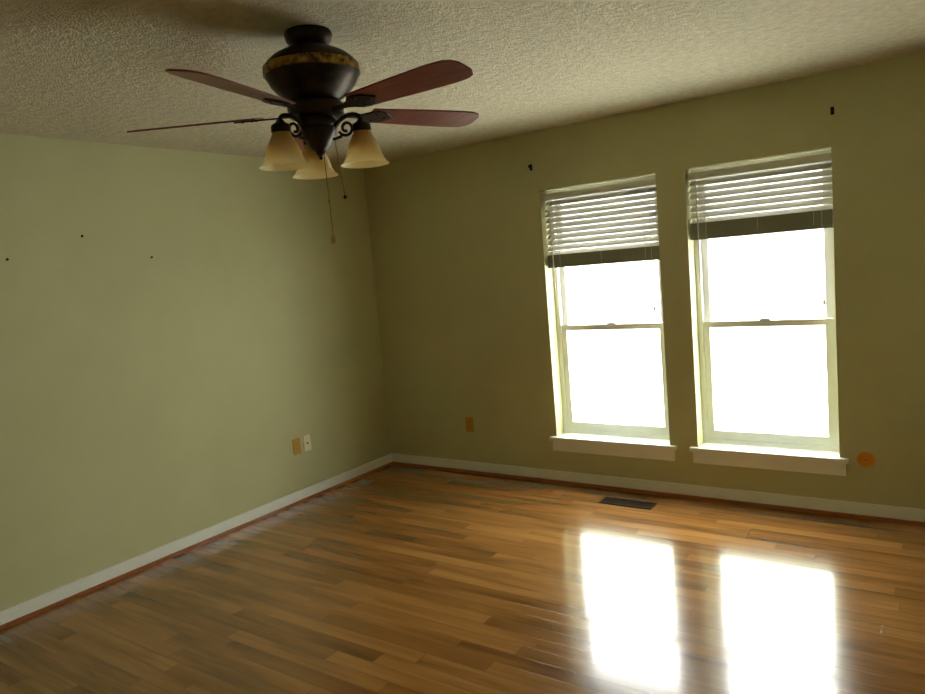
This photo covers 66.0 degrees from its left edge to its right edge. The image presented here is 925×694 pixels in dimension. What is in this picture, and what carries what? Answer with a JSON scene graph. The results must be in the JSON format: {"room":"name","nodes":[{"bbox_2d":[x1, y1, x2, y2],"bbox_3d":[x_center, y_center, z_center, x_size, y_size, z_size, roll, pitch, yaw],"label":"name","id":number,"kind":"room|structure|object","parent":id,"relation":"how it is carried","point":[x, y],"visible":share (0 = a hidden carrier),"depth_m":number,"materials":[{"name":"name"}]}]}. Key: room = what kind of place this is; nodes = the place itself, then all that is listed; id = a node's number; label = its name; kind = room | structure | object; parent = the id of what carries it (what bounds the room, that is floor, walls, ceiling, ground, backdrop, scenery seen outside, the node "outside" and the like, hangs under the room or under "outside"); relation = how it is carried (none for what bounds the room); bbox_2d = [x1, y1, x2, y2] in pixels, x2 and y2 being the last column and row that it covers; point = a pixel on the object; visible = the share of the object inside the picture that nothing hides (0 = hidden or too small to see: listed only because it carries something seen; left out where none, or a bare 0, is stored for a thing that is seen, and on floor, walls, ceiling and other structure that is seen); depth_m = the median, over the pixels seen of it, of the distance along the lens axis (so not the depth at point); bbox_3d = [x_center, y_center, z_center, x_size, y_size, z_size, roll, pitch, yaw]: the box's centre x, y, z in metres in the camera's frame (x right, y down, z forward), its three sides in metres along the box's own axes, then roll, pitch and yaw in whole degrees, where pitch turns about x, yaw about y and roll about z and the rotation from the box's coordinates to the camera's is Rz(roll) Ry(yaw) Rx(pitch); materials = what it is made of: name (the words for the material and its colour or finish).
{"room":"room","nodes":[
{"label":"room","id":0,"kind":"room"},
{"bbox_2d":[0,133,391,610],"bbox_3d":[-2.252,0.134,3.796,0.200,2.440,5.600,0,8,35],"label":"wall","id":1,"kind":"structure","parent":0,"point":[211,359],"depth_m":4.28,"materials":[{"name":"green paint"}]},
{"bbox_2d":[0,454,393,629],"bbox_3d":[-2.063,1.300,3.858,0.026,0.085,5.187,0,8,35],"label":"baseboard","id":2,"kind":"structure","parent":1,"relation":"attached to","point":[14,612],"depth_m":4.30,"materials":[{"name":"white wood"}]},
{"bbox_2d":[292,438,301,454],"bbox_3d":[-1.188,0.715,5.122,0.008,0.115,0.070,0,8,35],"label":"outlet","id":3,"kind":"object","parent":1,"relation":"attached to","point":[296,446],"visible":1,"depth_m":5.12,"materials":[{"name":"orange"}]},
{"bbox_2d":[303,434,311,451],"bbox_3d":[-1.130,0.700,5.199,0.013,0.115,0.070,0,8,35],"label":"wall jack","id":4,"kind":"object","parent":1,"relation":"attached to","point":[307,442],"visible":1,"depth_m":5.20,"materials":[{"name":"beige plastic"}]},
{"bbox_2d":[0,464,924,693],"bbox_3d":[-0.262,1.389,2.616,4.800,0.120,5.600,0,8,35],"label":"floor","id":5,"kind":"structure","parent":0,"point":[397,579],"depth_m":3.36,"materials":[{"name":"laminate"}]},
{"bbox_2d":[598,497,656,509],"bbox_3d":[1.049,0.993,4.533,0.345,0.006,0.115,0,8,35],"label":"floor vent","id":6,"kind":"object","parent":5,"relation":"in","point":[629,503],"visible":1,"depth_m":4.53,"materials":[{"name":"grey metal"}]},
{"bbox_2d":[0,0,924,164],"bbox_3d":[-0.482,-1.146,2.327,4.800,0.120,5.600,0,8,35],"label":"ceiling","id":7,"kind":"structure","parent":0,"point":[88,70],"depth_m":2.94,"materials":[{"name":"white paint"}]},
{"bbox_2d":[127,24,478,243],"bbox_3d":[-0.480,-0.733,2.494,1.270,0.734,1.304,0,8,35],"label":"ceiling fan","id":8,"kind":"object","parent":7,"relation":"hanging from","point":[311,75],"visible":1,"depth_m":2.42,"materials":[{"name":"brown wood"}]},
{"bbox_2d":[363,52,924,508],"bbox_3d":[1.165,-0.261,4.658,4.400,2.440,0.200,0,8,35],"label":"wall","id":9,"kind":"structure","parent":0,"point":[465,290],"depth_m":4.48,"materials":[{"name":"green paint"}]},
{"bbox_2d":[465,417,473,431],"bbox_3d":[0.052,0.594,5.462,0.070,0.115,0.008,0,8,35],"label":"outlet","id":10,"kind":"object","parent":9,"relation":"attached to","point":[469,424],"visible":1,"depth_m":5.46,"materials":[{"name":"orange plastic"}]},
{"bbox_2d":[547,175,669,439],"bbox_3d":[1.013,-0.240,4.833,0.810,1.715,0.076,0,8,35],"label":"window","id":11,"kind":"structure","parent":9,"relation":"in","point":[571,424],"depth_m":4.91,"materials":[{"name":"clear glass"}]},
{"bbox_2d":[543,178,659,310],"bbox_3d":[0.919,-0.639,4.703,0.794,0.824,0.080,0,8,35],"label":"window blind","id":12,"kind":"object","parent":11,"relation":"attached to","point":[627,252],"visible":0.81,"depth_m":4.67,"materials":[{"name":"white plastic"}]},
{"bbox_2d":[549,433,676,460],"bbox_3d":[1.027,0.674,4.845,0.900,0.100,0.144,0,8,35],"label":"window sill","id":13,"kind":"structure","parent":9,"relation":"attached to","point":[656,449],"depth_m":4.79,"materials":[{"name":"white wood"}]},
{"bbox_2d":[391,453,924,525],"bbox_3d":[1.202,0.921,4.699,4.400,0.085,0.026,0,8,35],"label":"baseboard","id":14,"kind":"structure","parent":9,"relation":"attached to","point":[894,512],"depth_m":4.53,"materials":[{"name":"white wood"}]},
{"bbox_2d":[690,149,838,451],"bbox_3d":[1.814,-0.245,4.269,0.790,1.715,0.076,0,8,35],"label":"window","id":15,"kind":"structure","parent":9,"relation":"in","point":[713,434],"depth_m":4.28,"materials":[{"name":"clear glass"}]},
{"bbox_2d":[688,153,832,304],"bbox_3d":[1.720,-0.644,4.139,0.774,0.824,0.080,0,8,35],"label":"window blind","id":16,"kind":"object","parent":15,"relation":"attached to","point":[800,219],"visible":0.92,"depth_m":4.10,"materials":[{"name":"white plastic"}]},
{"bbox_2d":[690,443,848,475],"bbox_3d":[1.829,0.669,4.280,0.880,0.100,0.144,0,8,35],"label":"window sill","id":17,"kind":"structure","parent":9,"relation":"attached to","point":[809,461],"depth_m":4.22,"materials":[{"name":"white wood"}]},
{"bbox_2d":[830,107,833,114],"bbox_3d":[1.961,-1.256,3.783,0.018,0.040,0.030,0,8,35],"label":"curtain bracket","id":18,"kind":"object","parent":9,"relation":"attached to","point":[831,110],"visible":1,"depth_m":3.79,"materials":[{"name":"black metal"}]},
{"bbox_2d":[857,452,874,466],"bbox_3d":[2.229,0.623,3.937,0.090,0.090,0.008,0,8,35],"label":"outlet","id":19,"kind":"object","parent":9,"relation":"attached to","point":[865,459],"visible":1,"depth_m":3.93,"materials":[{"name":"orange plastic"}]},
{"label":"outside","id":20,"kind":"structure","parent":0,"visible":0},
{"bbox_2d":[562,192,664,439],"bbox_3d":[1.079,-0.213,4.926,1.050,2.300,0.002,0,8,35],"label":"sky","id":21,"kind":"structure","parent":20,"point":[595,274],"depth_m":4.96,"materials":[{"name":"white"}]},
{"bbox_2d":[707,169,830,451],"bbox_3d":[1.880,-0.219,4.362,1.030,2.300,0.002,0,8,35],"label":"sky","id":22,"kind":"structure","parent":20,"point":[721,380],"depth_m":4.37,"materials":[{"name":"white"}]}
]}

